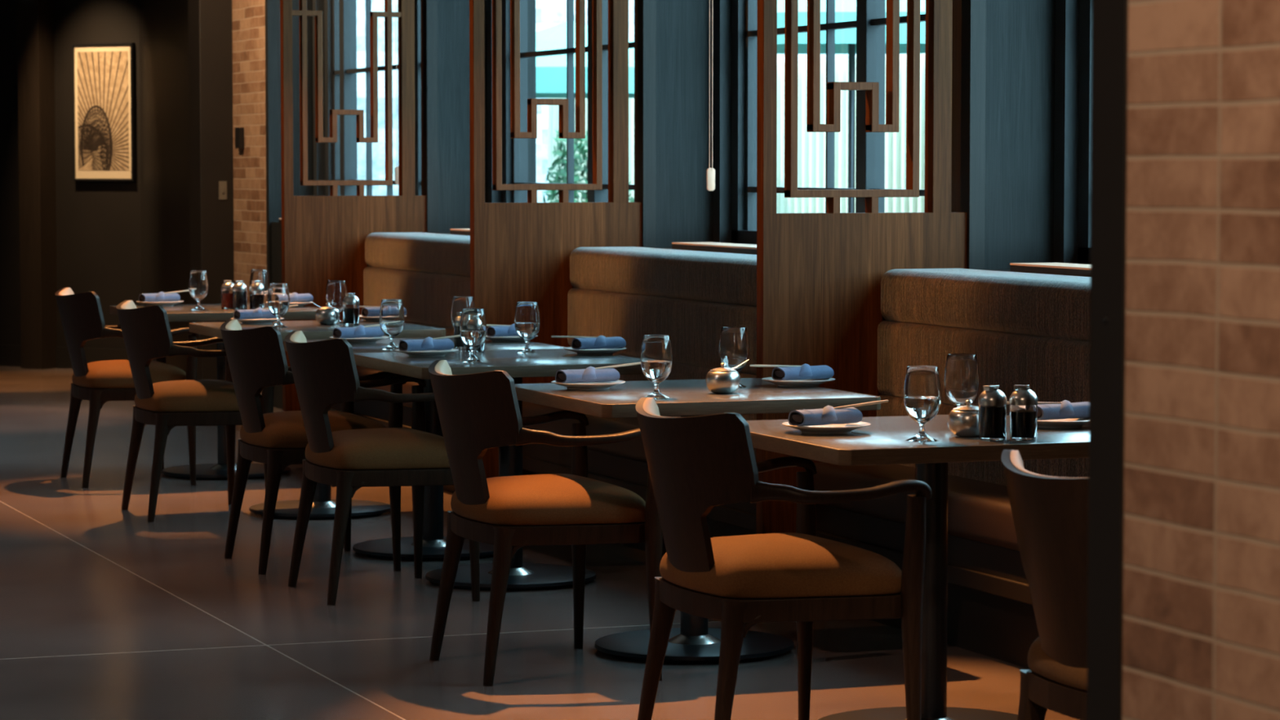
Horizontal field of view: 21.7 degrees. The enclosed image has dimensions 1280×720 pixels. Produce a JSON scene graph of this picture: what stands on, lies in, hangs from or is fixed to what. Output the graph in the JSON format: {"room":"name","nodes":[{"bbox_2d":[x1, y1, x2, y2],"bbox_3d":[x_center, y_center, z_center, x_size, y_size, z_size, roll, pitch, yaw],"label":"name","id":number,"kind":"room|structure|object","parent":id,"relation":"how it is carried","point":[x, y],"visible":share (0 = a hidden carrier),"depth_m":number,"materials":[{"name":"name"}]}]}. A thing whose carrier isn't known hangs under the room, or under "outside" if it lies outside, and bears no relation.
{"room":"restaurant","nodes":[
{"label":"restaurant","id":0,"kind":"room"},
{"bbox_2d":[0,0,141,349],"bbox_3d":[-10.438,-1.869,26.503,19.700,3.400,0.200,2,4,30],"label":"wall","id":1,"kind":"structure","parent":0,"point":[99,222],"depth_m":22.59,"materials":[{"name":"black paint"}]},
{"bbox_2d":[17,0,57,368],"bbox_3d":[-4.098,-1.641,22.636,0.187,3.400,0.160,2,4,30],"label":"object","id":2,"kind":"structure","parent":1,"relation":"attached to","point":[35,18],"depth_m":22.60,"materials":[{"name":"brown wood"}]},
{"bbox_2d":[0,344,128,368],"bbox_3d":[-10.969,-0.256,26.779,18.400,0.146,0.018,2,4,30],"label":"baseboard","id":3,"kind":"structure","parent":1,"relation":"attached to","point":[10,355],"depth_m":22.70,"materials":[{"name":"black wood"}]},
{"bbox_2d":[71,42,136,181],"bbox_3d":[-3.606,-1.668,22.422,0.514,0.922,0.036,2,4,30],"label":"framed picture","id":4,"kind":"object","parent":1,"relation":"attached to","point":[104,74],"visible":1,"depth_m":22.41,"materials":[{"name":"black paper"}]},
{"bbox_2d":[77,50,128,170],"bbox_3d":[-3.610,-1.674,22.416,0.434,0.797,0.002,2,4,30],"label":"print","id":5,"kind":"object","parent":4,"relation":"attached to","point":[103,76],"depth_m":22.41,"materials":[{"name":"brown paper"}]},
{"bbox_2d":[138,0,234,379],"bbox_3d":[-3.086,-1.605,22.035,0.700,3.400,4.500,-1,4,-21],"label":"wall pier","id":6,"kind":"object","parent":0,"point":[186,46],"visible":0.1,"depth_m":21.05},
{"bbox_2d":[232,290,247,309],"bbox_3d":[-1.777,-0.268,14.796,0.065,0.085,0.065,-2,4,-32],"label":"bottle","id":7,"kind":"object","parent":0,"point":[239,297],"depth_m":14.77,"materials":[{"name":"clear glass"}]},
{"bbox_2d":[231,0,266,394],"bbox_3d":[-2.046,-1.460,19.579,0.500,3.400,0.840,-1,4,-21],"label":"brick wall","id":8,"kind":"structure","parent":0,"point":[248,16],"depth_m":19.52,"materials":[{"name":"brown brick"}]},
{"bbox_2d":[265,0,1090,409],"bbox_3d":[0.226,-1.103,13.552,0.535,3.400,12.060,-1,4,-21],"label":"wall","id":9,"kind":"structure","parent":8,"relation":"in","point":[1020,34],"depth_m":13.37,"materials":[{"name":"blue paint"}]},
{"bbox_2d":[312,0,421,195],"bbox_3d":[-1.282,-1.668,17.762,0.150,1.910,2.950,-1,4,-21],"label":"window","id":10,"kind":"structure","parent":9,"relation":"attached to","point":[338,161],"depth_m":18.79,"materials":[{"name":"grey"}]},
{"bbox_2d":[486,0,634,202],"bbox_3d":[-0.195,-1.498,14.901,0.150,1.910,2.680,-1,4,-21],"label":"window","id":11,"kind":"structure","parent":9,"relation":"attached to","point":[514,151],"depth_m":16.01,"materials":[{"name":"grey"}]},
{"bbox_2d":[706,0,715,191],"bbox_3d":[0.276,-1.492,12.938,0.034,1.670,0.011,-1,4,-21],"label":"blind cord","id":12,"kind":"object","parent":9,"relation":"hanging from","point":[710,171],"visible":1,"depth_m":12.97,"materials":[{"name":"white plastic"}]},
{"bbox_2d":[713,0,925,244],"bbox_3d":[0.841,-1.337,12.176,0.150,1.910,2.680,-1,4,-21],"label":"window","id":13,"kind":"structure","parent":9,"relation":"attached to","point":[735,21],"depth_m":13.30,"materials":[{"name":"grey"}]},
{"bbox_2d":[1053,0,1092,264],"bbox_3d":[1.873,-1.176,9.460,0.150,1.910,2.660,-1,4,-21],"label":"window","id":14,"kind":"structure","parent":9,"relation":"attached to","point":[1073,18],"depth_m":10.65,"materials":[{"name":"grey"}]},
{"bbox_2d":[249,290,264,309],"bbox_3d":[-1.701,-0.268,14.798,0.065,0.085,0.065,2,4,35],"label":"bottle","id":15,"kind":"object","parent":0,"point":[256,297],"depth_m":14.77,"materials":[{"name":"clear glass"}]},
{"bbox_2d":[0,365,1079,719],"bbox_3d":[-6.060,0.588,14.767,11.500,0.120,40.200,-1,4,-21],"label":"floor","id":16,"kind":"structure","parent":0,"point":[108,611],"depth_m":10.06,"materials":[{"name":"tile"}]},
{"bbox_2d":[54,287,199,488],"bbox_3d":[-2.282,0.112,14.659,0.558,0.849,0.713,-1,4,-21],"label":"armchair","id":17,"kind":"object","parent":16,"relation":"on","point":[99,382],"visible":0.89,"depth_m":14.44,"materials":[{"name":"brown wood"}]},
{"bbox_2d":[71,359,186,388],"bbox_3d":[-2.253,0.056,14.666,0.466,0.112,0.589,-1,4,-21],"label":"seat cushion","id":18,"kind":"object","parent":17,"relation":"on","point":[107,374],"depth_m":14.46,"materials":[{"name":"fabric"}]},
{"bbox_2d":[115,300,274,522],"bbox_3d":[-1.798,0.193,13.289,0.558,0.849,0.713,-1,4,-21],"label":"armchair","id":19,"kind":"object","parent":16,"relation":"on","point":[146,331],"visible":0.88,"depth_m":13.06,"materials":[{"name":"brown wood"}]},
{"bbox_2d":[120,300,153,309],"bbox_3d":[-1.977,-0.138,13.201,0.140,0.178,0.555,-1,4,-21],"label":"cushion","id":20,"kind":"object","parent":19,"relation":"on","point":[126,304],"depth_m":13.35,"materials":[{"name":"beige leather"}]},
{"bbox_2d":[134,379,261,412],"bbox_3d":[-1.769,0.138,13.296,0.466,0.112,0.589,-1,4,-21],"label":"seat cushion","id":21,"kind":"object","parent":19,"relation":"on","point":[188,395],"depth_m":13.07,"materials":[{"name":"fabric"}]},
{"bbox_2d":[109,302,318,479],"bbox_3d":[-1.880,0.141,14.960,0.830,0.750,0.880,-1,4,-21],"label":"dining table","id":22,"kind":"object","parent":16,"relation":"on","point":[176,313],"visible":0.55,"depth_m":14.85,"materials":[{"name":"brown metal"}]},
{"bbox_2d":[136,300,183,306],"bbox_3d":[-2.182,-0.257,15.152,0.215,0.022,0.215,-1,4,-21],"label":"plate","id":23,"kind":"object","parent":22,"relation":"on","point":[162,303],"visible":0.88,"depth_m":15.08,"materials":[{"name":"grey"}]},
{"bbox_2d":[138,291,180,302],"bbox_3d":[-2.186,-0.287,15.149,0.182,0.047,0.080,-2,4,-35],"label":"rolled napkin","id":24,"kind":"object","parent":23,"relation":"on","point":[161,296],"visible":1,"depth_m":15.12,"materials":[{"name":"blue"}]},
{"bbox_2d":[188,270,208,310],"bbox_3d":[-1.950,-0.308,14.727,0.088,0.174,0.088,-3,5,-43],"label":"stemmed glass","id":25,"kind":"object","parent":22,"relation":"on","point":[198,279],"visible":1,"depth_m":14.69,"materials":[{"name":"white"}]},
{"bbox_2d":[220,280,233,309],"bbox_3d":[-1.833,-0.292,14.843,0.068,0.128,0.068,-1,4,-21],"label":"cruet","id":26,"kind":"object","parent":22,"relation":"on","point":[226,287],"visible":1,"depth_m":14.82,"materials":[{"name":"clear glass"}]},
{"bbox_2d":[231,280,247,309],"bbox_3d":[-1.777,-0.289,14.795,0.068,0.128,0.068,-2,4,-32],"label":"cruet","id":27,"kind":"object","parent":22,"relation":"on","point":[239,289],"visible":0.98,"depth_m":14.77,"materials":[{"name":"clear glass"}]},
{"bbox_2d":[248,280,264,309],"bbox_3d":[-1.701,-0.289,14.797,0.068,0.128,0.068,2,4,35],"label":"cruet","id":28,"kind":"object","parent":22,"relation":"on","point":[256,289],"visible":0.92,"depth_m":14.77,"materials":[{"name":"clear glass"}]},
{"bbox_2d":[249,269,269,308],"bbox_3d":[-1.700,-0.318,14.892,0.088,0.174,0.088,-2,4,-25],"label":"stemmed glass","id":29,"kind":"object","parent":22,"relation":"on","point":[262,275],"visible":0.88,"depth_m":14.86,"materials":[{"name":"white"}]},
{"bbox_2d":[220,319,406,574],"bbox_3d":[-1.175,0.291,11.635,0.558,0.849,0.713,-1,4,-21],"label":"armchair","id":30,"kind":"object","parent":16,"relation":"on","point":[256,357],"visible":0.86,"depth_m":11.42,"materials":[{"name":"brown wood"}]},
{"bbox_2d":[225,319,273,330],"bbox_3d":[-1.355,-0.040,11.547,0.140,0.178,0.555,-1,4,-21],"label":"cushion","id":31,"kind":"object","parent":30,"relation":"on","point":[231,324],"depth_m":11.66,"materials":[{"name":"beige leather"}]},
{"bbox_2d":[240,409,386,448],"bbox_3d":[-1.147,0.235,11.642,0.466,0.112,0.589,-1,4,-21],"label":"seat cushion","id":32,"kind":"object","parent":30,"relation":"on","point":[280,429],"depth_m":11.45,"materials":[{"name":"fabric"}]},
{"bbox_2d":[188,320,445,519],"bbox_3d":[-1.298,0.238,13.326,0.830,0.750,0.880,-1,4,-21],"label":"dining table","id":33,"kind":"object","parent":16,"relation":"on","point":[323,507],"visible":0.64,"depth_m":13.21,"materials":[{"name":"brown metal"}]},
{"bbox_2d":[231,317,284,324],"bbox_3d":[-1.547,-0.158,13.481,0.215,0.022,0.215,-1,4,-21],"label":"plate","id":34,"kind":"object","parent":33,"relation":"on","point":[270,321],"visible":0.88,"depth_m":13.41,"materials":[{"name":"grey"}]},
{"bbox_2d":[233,307,277,319],"bbox_3d":[-1.551,-0.189,13.478,0.182,0.047,0.080,-2,4,-32],"label":"rolled napkin","id":35,"kind":"object","parent":34,"relation":"on","point":[257,313],"visible":0.87,"depth_m":13.45,"materials":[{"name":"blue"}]},
{"bbox_2d":[267,283,289,327],"bbox_3d":[-1.428,-0.216,13.176,0.088,0.174,0.088,0,3,-7],"label":"stemmed glass","id":36,"kind":"object","parent":33,"relation":"on","point":[278,295],"visible":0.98,"depth_m":13.14,"materials":[{"name":"white"}]},
{"bbox_2d":[315,302,339,324],"bbox_3d":[-1.256,-0.186,13.402,0.098,0.087,0.098,-1,4,-21],"label":"sugar bowl","id":37,"kind":"object","parent":33,"relation":"on","point":[326,315],"visible":1,"depth_m":13.37,"materials":[{"name":"silver metal"}]},
{"bbox_2d":[325,280,346,324],"bbox_3d":[-1.229,-0.235,13.504,0.088,0.174,0.088,-1,3,-9],"label":"stemmed glass","id":38,"kind":"object","parent":33,"relation":"on","point":[335,291],"visible":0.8,"depth_m":13.47,"materials":[{"name":"white"}]},
{"bbox_2d":[342,293,359,324],"bbox_3d":[-1.160,-0.206,13.389,0.068,0.128,0.068,3,4,41],"label":"cruet","id":39,"kind":"object","parent":33,"relation":"on","point":[350,302],"visible":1,"depth_m":13.36,"materials":[{"name":"clear glass"}]},
{"bbox_2d":[342,304,359,324],"bbox_3d":[-1.160,-0.184,13.391,0.065,0.085,0.065,3,4,40],"label":"bottle","id":40,"kind":"object","parent":39,"relation":"on","point":[350,312],"depth_m":13.36,"materials":[{"name":"clear glass"}]},
{"bbox_2d":[280,0,438,411],"bbox_3d":[-1.346,-1.245,15.967,0.762,3.398,0.097,-1,4,-21],"label":"wooden screen","id":41,"kind":"object","parent":16,"relation":"on","point":[323,237],"visible":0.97,"depth_m":15.96,"materials":[{"name":"brown wood"}]},
{"bbox_2d":[284,330,479,605],"bbox_3d":[-0.867,0.338,10.844,0.558,0.849,0.713,-1,4,-21],"label":"armchair","id":42,"kind":"object","parent":16,"relation":"on","point":[325,373],"visible":0.91,"depth_m":10.63,"materials":[{"name":"brown wood"}]},
{"bbox_2d":[289,330,333,342],"bbox_3d":[-1.046,0.007,10.756,0.140,0.178,0.555,-1,4,-21],"label":"cushion","id":43,"kind":"object","parent":42,"relation":"on","point":[295,336],"depth_m":10.91,"materials":[{"name":"beige leather"}]},
{"bbox_2d":[305,427,450,470],"bbox_3d":[-0.838,0.282,10.852,0.466,0.112,0.589,-1,4,-21],"label":"seat cushion","id":44,"kind":"object","parent":42,"relation":"on","point":[380,448],"depth_m":10.64,"materials":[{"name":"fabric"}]},
{"bbox_2d":[330,232,470,493],"bbox_3d":[-0.792,0.000,14.677,0.563,1.066,2.862,-1,4,-21],"label":"bench","id":45,"kind":"object","parent":16,"relation":"on","point":[425,271],"visible":0.27,"depth_m":15.09,"materials":[{"name":"brown"}]},
{"bbox_2d":[355,365,418,408],"bbox_3d":[-0.847,0.135,14.665,0.445,0.127,2.862,-1,4,-21],"label":"seat cushion","id":46,"kind":"object","parent":45,"relation":"on","point":[406,388],"depth_m":14.97,"materials":[{"name":"brown fabric"}]},
{"bbox_2d":[284,337,567,559],"bbox_3d":[-0.767,0.318,11.973,0.830,0.750,0.880,-1,4,-21],"label":"dining table","id":47,"kind":"object","parent":16,"relation":"on","point":[433,540],"visible":0.44,"depth_m":11.94,"materials":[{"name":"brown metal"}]},
{"bbox_2d":[328,336,388,343],"bbox_3d":[-1.015,-0.072,12.038,0.215,0.022,0.215,-1,4,-21],"label":"plate","id":48,"kind":"object","parent":47,"relation":"on","point":[364,340],"visible":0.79,"depth_m":11.98,"materials":[{"name":"grey"}]},
{"bbox_2d":[332,324,383,337],"bbox_3d":[-1.018,-0.103,12.035,0.182,0.047,0.080,-2,4,-34],"label":"rolled napkin","id":49,"kind":"object","parent":48,"relation":"on","point":[360,331],"visible":0.98,"depth_m":12.01,"materials":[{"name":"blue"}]},
{"bbox_2d":[379,298,404,350],"bbox_3d":[-0.865,-0.124,11.622,0.088,0.174,0.088,-2,4,-28],"label":"stemmed glass","id":50,"kind":"object","parent":47,"relation":"on","point":[392,318],"visible":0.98,"depth_m":11.59,"materials":[{"name":"white"}]},
{"bbox_2d":[453,311,466,348],"bbox_3d":[-0.619,-0.105,11.683,0.068,0.128,0.068,-3,4,-38],"label":"cruet","id":51,"kind":"object","parent":47,"relation":"on","point":[458,344],"visible":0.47,"depth_m":11.66,"materials":[{"name":"clear glass"}]},
{"bbox_2d":[453,324,466,348],"bbox_3d":[-0.619,-0.083,11.685,0.065,0.085,0.065,-3,4,-38],"label":"bottle","id":52,"kind":"object","parent":51,"relation":"on","point":[458,344],"depth_m":11.66,"materials":[{"name":"clear glass"}]},
{"bbox_2d":[450,296,475,327],"bbox_3d":[-0.630,-0.139,11.877,0.088,0.174,0.088,-3,4,-37],"label":"stemmed glass","id":53,"kind":"object","parent":47,"relation":"on","point":[459,303],"visible":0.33,"depth_m":11.84,"materials":[{"name":"white"}]},
{"bbox_2d":[485,335,537,342],"bbox_3d":[-0.479,-0.078,12.134,0.215,0.022,0.215,-1,4,-21],"label":"plate","id":54,"kind":"object","parent":47,"relation":"on","point":[504,339],"visible":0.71,"depth_m":12.07,"materials":[{"name":"grey"}]},
{"bbox_2d":[486,324,518,337],"bbox_3d":[-0.468,-0.109,12.137,0.182,0.047,0.080,-2,4,-32],"label":"rolled napkin","id":55,"kind":"object","parent":54,"relation":"on","point":[497,331],"visible":0.64,"depth_m":12.09,"materials":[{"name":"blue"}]},
{"bbox_2d":[353,348,644,590],"bbox_3d":[-0.454,0.367,11.147,0.830,0.750,0.880,-1,4,-21],"label":"dining table","id":56,"kind":"object","parent":16,"relation":"on","point":[545,362],"visible":0.64,"depth_m":11.05,"materials":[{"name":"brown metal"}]},
{"bbox_2d":[395,348,458,357],"bbox_3d":[-0.717,-0.024,11.212,0.215,0.022,0.215,-1,4,-21],"label":"plate","id":57,"kind":"object","parent":56,"relation":"on","point":[429,353],"visible":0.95,"depth_m":11.15,"materials":[{"name":"grey"}]},
{"bbox_2d":[398,337,453,351],"bbox_3d":[-0.720,-0.054,11.209,0.182,0.047,0.080,-2,4,-32],"label":"rolled napkin","id":58,"kind":"object","parent":57,"relation":"on","point":[427,344],"visible":1,"depth_m":11.18,"materials":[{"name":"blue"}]},
{"bbox_2d":[459,308,486,362],"bbox_3d":[-0.544,-0.080,10.884,0.088,0.174,0.088,0,3,2],"label":"stemmed glass","id":59,"kind":"object","parent":56,"relation":"on","point":[473,326],"visible":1,"depth_m":10.85,"materials":[{"name":"white"}]},
{"bbox_2d":[514,301,540,353],"bbox_3d":[-0.386,-0.112,11.418,0.088,0.174,0.088,-1,3,-8],"label":"stemmed glass","id":60,"kind":"object","parent":56,"relation":"on","point":[526,319],"visible":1,"depth_m":11.38,"materials":[{"name":"white"}]},
{"bbox_2d":[563,346,626,355],"bbox_3d":[-0.153,-0.030,11.318,0.215,0.022,0.215,-1,4,-21],"label":"plate","id":61,"kind":"object","parent":56,"relation":"on","point":[597,351],"visible":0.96,"depth_m":11.26,"materials":[{"name":"grey"}]},
{"bbox_2d":[571,334,626,349],"bbox_3d":[-0.142,-0.061,11.321,0.182,0.047,0.080,-2,4,-32],"label":"rolled napkin","id":62,"kind":"object","parent":61,"relation":"on","point":[601,342],"visible":1,"depth_m":11.29,"materials":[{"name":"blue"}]},
{"bbox_2d":[428,360,662,685],"bbox_3d":[-0.295,0.434,9.217,0.558,0.849,0.713,-1,4,-21],"label":"armchair","id":63,"kind":"object","parent":16,"relation":"on","point":[478,413],"visible":0.94,"depth_m":9.00,"materials":[{"name":"brown wood"}]},
{"bbox_2d":[434,360,496,375],"bbox_3d":[-0.475,0.103,9.130,0.140,0.178,0.555,-1,4,-21],"label":"cushion","id":64,"kind":"object","parent":63,"relation":"on","point":[442,367],"depth_m":9.25,"materials":[{"name":"beige leather"}]},
{"bbox_2d":[450,473,645,525],"bbox_3d":[-0.267,0.379,9.225,0.466,0.112,0.589,-1,4,-21],"label":"seat cushion","id":65,"kind":"object","parent":63,"relation":"on","point":[550,499],"depth_m":9.02,"materials":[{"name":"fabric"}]},
{"bbox_2d":[469,0,656,478],"bbox_3d":[-0.308,-1.083,13.236,0.762,3.398,0.097,-1,4,-21],"label":"wooden screen","id":66,"kind":"object","parent":16,"relation":"on","point":[520,251],"visible":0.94,"depth_m":13.23,"materials":[{"name":"brown wood"}]},
{"bbox_2d":[522,246,756,556],"bbox_3d":[0.245,0.161,11.950,0.563,1.066,2.857,-1,4,-21],"label":"bench","id":67,"kind":"object","parent":16,"relation":"on","point":[629,293],"visible":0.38,"depth_m":12.19,"materials":[{"name":"brown"}]},
{"bbox_2d":[522,400,756,463],"bbox_3d":[0.190,0.297,11.937,0.445,0.127,2.857,-1,4,-21],"label":"seat cushion","id":68,"kind":"object","parent":67,"relation":"on","point":[633,451],"depth_m":12.23,"materials":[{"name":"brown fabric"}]},
{"bbox_2d":[514,377,880,662],"bbox_3d":[0.135,0.461,9.555,0.830,0.750,0.880,-1,4,-21],"label":"dining table","id":69,"kind":"object","parent":16,"relation":"on","point":[693,642],"visible":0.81,"depth_m":9.40,"materials":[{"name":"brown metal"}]},
{"bbox_2d":[551,380,625,390],"bbox_3d":[-0.149,0.072,9.590,0.215,0.022,0.215,-1,4,-21],"label":"plate","id":70,"kind":"object","parent":69,"relation":"on","point":[590,385],"visible":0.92,"depth_m":9.53,"materials":[{"name":"grey"}]},
{"bbox_2d":[555,366,619,383],"bbox_3d":[-0.152,0.042,9.587,0.182,0.047,0.080,-2,4,-31],"label":"rolled napkin","id":71,"kind":"object","parent":70,"relation":"on","point":[590,374],"visible":1,"depth_m":9.56,"materials":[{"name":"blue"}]},
{"bbox_2d":[640,334,672,399],"bbox_3d":[0.046,0.018,9.218,0.088,0.174,0.088,1,4,19],"label":"stemmed glass","id":72,"kind":"object","parent":69,"relation":"on","point":[656,357],"visible":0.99,"depth_m":9.18,"materials":[{"name":"white"}]},
{"bbox_2d":[706,362,740,394],"bbox_3d":[0.234,0.051,9.405,0.098,0.087,0.098,-1,4,-21],"label":"sugar bowl","id":73,"kind":"object","parent":69,"relation":"on","point":[722,380],"visible":1,"depth_m":9.37,"materials":[{"name":"silver metal"}]},
{"bbox_2d":[719,326,749,387],"bbox_3d":[0.273,-0.009,9.671,0.088,0.174,0.088,-1,4,-19],"label":"stemmed glass","id":74,"kind":"object","parent":69,"relation":"on","point":[734,349],"visible":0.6,"depth_m":9.63,"materials":[{"name":"white"}]},
{"bbox_2d":[761,377,835,387],"bbox_3d":[0.462,0.065,9.715,0.215,0.022,0.215,-1,4,-21],"label":"plate","id":75,"kind":"object","parent":69,"relation":"on","point":[811,382],"visible":0.84,"depth_m":9.66,"materials":[{"name":"grey"}]},
{"bbox_2d":[771,363,834,380],"bbox_3d":[0.473,0.034,9.717,0.182,0.047,0.080,-2,4,-33],"label":"rolled napkin","id":76,"kind":"object","parent":75,"relation":"on","point":[806,371],"visible":1,"depth_m":9.69,"materials":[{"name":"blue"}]},
{"bbox_2d":[635,397,932,719],"bbox_3d":[0.281,0.523,7.720,0.558,0.849,0.713,-1,4,-21],"label":"armchair","id":77,"kind":"object","parent":16,"relation":"on","point":[700,464],"visible":1,"depth_m":7.51,"materials":[{"name":"brown wood"}]},
{"bbox_2d":[642,397,735,417],"bbox_3d":[0.102,0.192,7.632,0.140,0.178,0.555,-1,4,-21],"label":"cushion","id":78,"kind":"object","parent":77,"relation":"on","point":[650,407],"depth_m":7.65,"materials":[{"name":"beige leather"}]},
{"bbox_2d":[659,532,902,598],"bbox_3d":[0.310,0.467,7.728,0.466,0.112,0.589,-1,4,-21],"label":"seat cushion","id":79,"kind":"object","parent":77,"relation":"on","point":[785,565],"depth_m":7.53,"materials":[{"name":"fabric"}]},
{"bbox_2d":[755,0,986,533],"bbox_3d":[0.728,-0.922,10.511,0.762,3.398,0.097,-1,4,-21],"label":"wooden screen","id":80,"kind":"object","parent":16,"relation":"on","point":[820,275],"visible":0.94,"depth_m":10.50,"materials":[{"name":"brown wood"}]},
{"bbox_2d":[746,414,1088,719],"bbox_3d":[0.690,0.545,8.132,0.830,0.750,0.880,-1,4,-21],"label":"dining table","id":81,"kind":"object","parent":16,"relation":"on","point":[884,442],"visible":0.66,"depth_m":8.09,"materials":[{"name":"brown wood"}]},
{"bbox_2d":[782,421,871,434],"bbox_3d":[0.449,0.164,8.045,0.215,0.022,0.215,-1,4,-21],"label":"plate","id":82,"kind":"object","parent":81,"relation":"on","point":[842,428],"visible":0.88,"depth_m":7.99,"materials":[{"name":"grey"}]},
{"bbox_2d":[787,405,862,426],"bbox_3d":[0.446,0.133,8.041,0.182,0.047,0.080,-2,4,-35],"label":"rolled napkin","id":83,"kind":"object","parent":82,"relation":"on","point":[828,415],"visible":1,"depth_m":8.01,"materials":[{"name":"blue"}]},
{"bbox_2d":[903,365,941,441],"bbox_3d":[0.661,0.102,7.802,0.088,0.174,0.088,-1,4,-21],"label":"stemmed glass","id":84,"kind":"object","parent":81,"relation":"on","point":[922,388],"visible":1,"depth_m":7.77,"materials":[{"name":"white"}]},
{"bbox_2d":[943,353,979,424],"bbox_3d":[0.801,0.073,8.300,0.088,0.174,0.088,-1,4,-21],"label":"stemmed glass","id":85,"kind":"object","parent":81,"relation":"on","point":[962,379],"visible":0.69,"depth_m":8.27,"materials":[{"name":"white"}]},
{"bbox_2d":[947,400,978,436],"bbox_3d":[0.782,0.138,7.928,0.098,0.087,0.098,-1,4,-21],"label":"sugar bowl","id":86,"kind":"object","parent":81,"relation":"on","point":[963,420],"visible":0.76,"depth_m":7.89,"materials":[{"name":"silver metal"}]},
{"bbox_2d":[977,385,1007,440],"bbox_3d":[0.828,0.123,7.833,0.068,0.128,0.068,-3,5,-44],"label":"cruet","id":87,"kind":"object","parent":81,"relation":"on","point":[992,402],"visible":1,"depth_m":7.81,"materials":[{"name":"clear glass"}]},
{"bbox_2d":[1008,384,1038,439],"bbox_3d":[0.902,0.123,7.841,0.068,0.128,0.068,1,3,14],"label":"cruet","id":88,"kind":"object","parent":81,"relation":"on","point":[1023,402],"visible":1,"depth_m":7.82,"materials":[{"name":"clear glass"}]},
{"bbox_2d":[1037,417,1088,428],"bbox_3d":[1.029,0.153,8.222,0.215,0.022,0.215,-1,4,-21],"label":"plate","id":89,"kind":"object","parent":81,"relation":"on","point":[1079,422],"visible":0.63,"depth_m":8.16,"materials":[{"name":"grey"}]},
{"bbox_2d":[1037,400,1088,420],"bbox_3d":[1.040,0.122,8.224,0.182,0.047,0.080,-2,4,-33],"label":"rolled napkin","id":90,"kind":"object","parent":89,"relation":"on","point":[1066,409],"visible":0.87,"depth_m":8.19,"materials":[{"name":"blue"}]},
{"bbox_2d":[813,268,1090,668],"bbox_3d":[1.278,0.322,9.231,0.563,1.066,2.842,-1,4,-21],"label":"bench","id":91,"kind":"object","parent":16,"relation":"on","point":[1033,330],"visible":0.41,"depth_m":9.68,"materials":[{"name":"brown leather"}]},
{"bbox_2d":[813,462,1019,551],"bbox_3d":[1.223,0.458,9.218,0.445,0.127,2.842,-1,4,-21],"label":"seat cushion","id":92,"kind":"object","parent":91,"relation":"on","point":[980,518],"depth_m":9.81,"materials":[{"name":"brown fabric"}]},
{"bbox_2d":[1000,449,1088,719],"bbox_3d":[0.979,0.608,6.279,0.558,0.849,0.713,-1,4,-21],"label":"armchair","id":93,"kind":"object","parent":16,"relation":"on","point":[1050,514],"visible":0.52,"depth_m":6.18,"materials":[{"name":"brown wood"}]},
{"bbox_2d":[1009,449,1088,478],"bbox_3d":[0.800,0.277,6.192,0.140,0.178,0.555,-1,4,-21],"label":"cushion","id":94,"kind":"object","parent":93,"relation":"on","point":[1017,470],"depth_m":6.24,"materials":[{"name":"beige leather"}]},
{"bbox_2d":[1027,636,1087,691],"bbox_3d":[1.008,0.552,6.287,0.466,0.112,0.589,-1,4,-21],"label":"seat cushion","id":95,"kind":"object","parent":93,"relation":"on","point":[1055,664],"depth_m":6.23,"materials":[{"name":"fabric"}]},
{"bbox_2d":[978,404,1006,440],"bbox_3d":[0.828,0.145,7.834,0.065,0.085,0.065,-3,5,-44],"label":"liquid","id":96,"kind":"object","parent":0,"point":[992,418],"depth_m":7.81,"materials":[{"name":"black liquid"}]},
{"bbox_2d":[1008,404,1037,439],"bbox_3d":[0.902,0.144,7.843,0.065,0.085,0.065,1,3,14],"label":"liquid","id":97,"kind":"object","parent":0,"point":[1023,418],"depth_m":7.82,"materials":[{"name":"black liquid"}]},
{"bbox_2d":[1121,0,1279,719],"bbox_3d":[2.070,-0.329,0.474,0.160,3.400,7.852,-1,4,-21],"label":"wall","id":98,"kind":"structure","parent":0,"point":[1201,622],"depth_m":3.97,"materials":[{"name":"brick"}]},
{"bbox_2d":[1086,0,1128,719],"bbox_3d":[0.663,-0.548,4.178,0.169,3.400,0.086,-1,4,-21],"label":"trim","id":99,"kind":"structure","parent":98,"relation":"attached to","point":[1109,17],"depth_m":4.18,"materials":[{"name":"black metal"}]},
{"label":"outside","id":100,"kind":"structure","parent":0,"visible":0},
{"bbox_3d":[10.892,-0.595,35.174,34.700,0.130,62.000,-1,4,-21],"label":"ground","id":101,"kind":"structure","parent":100,"visible":0},
{"bbox_2d":[535,14,634,191],"bbox_3d":[-0.489,-1.258,23.953,1.848,2.520,1.848,-3,5,-43],"label":"parasol","id":102,"kind":"object","parent":101,"relation":"on","point":[551,70],"visible":0.06,"depth_m":23.10,"materials":[{"name":"teal fabric"}]},
{"bbox_2d":[542,128,634,202],"bbox_3d":[-0.324,-0.703,21.921,0.915,1.654,0.917,-1,4,-21],"label":"shrub","id":103,"kind":"object","parent":101,"relation":"on","point":[580,147],"visible":0.12,"depth_m":21.80,"materials":[{"name":"green plant"}]},
{"bbox_2d":[356,0,924,202],"bbox_3d":[-1.269,-3.651,30.533,7.600,6.520,3.700,-1,4,-21],"label":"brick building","id":104,"kind":"structure","parent":101,"relation":"on","point":[548,13],"depth_m":28.32,"materials":[{"name":"white"}]},
{"bbox_2d":[547,53,924,213],"bbox_3d":[1.888,-0.908,21.430,0.116,2.120,14.836,-1,4,-21],"label":"fence","id":105,"kind":"object","parent":101,"relation":"on","point":[811,145],"visible":0.02,"depth_m":22.99,"materials":[{"name":"beige"}]},
{"bbox_2d":[777,0,925,213],"bbox_3d":[1.270,-1.125,20.023,1.848,2.720,1.848,-3,5,-43],"label":"parasol","id":106,"kind":"object","parent":101,"relation":"on","point":[845,10],"visible":0.06,"depth_m":19.17,"materials":[{"name":"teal fabric"}]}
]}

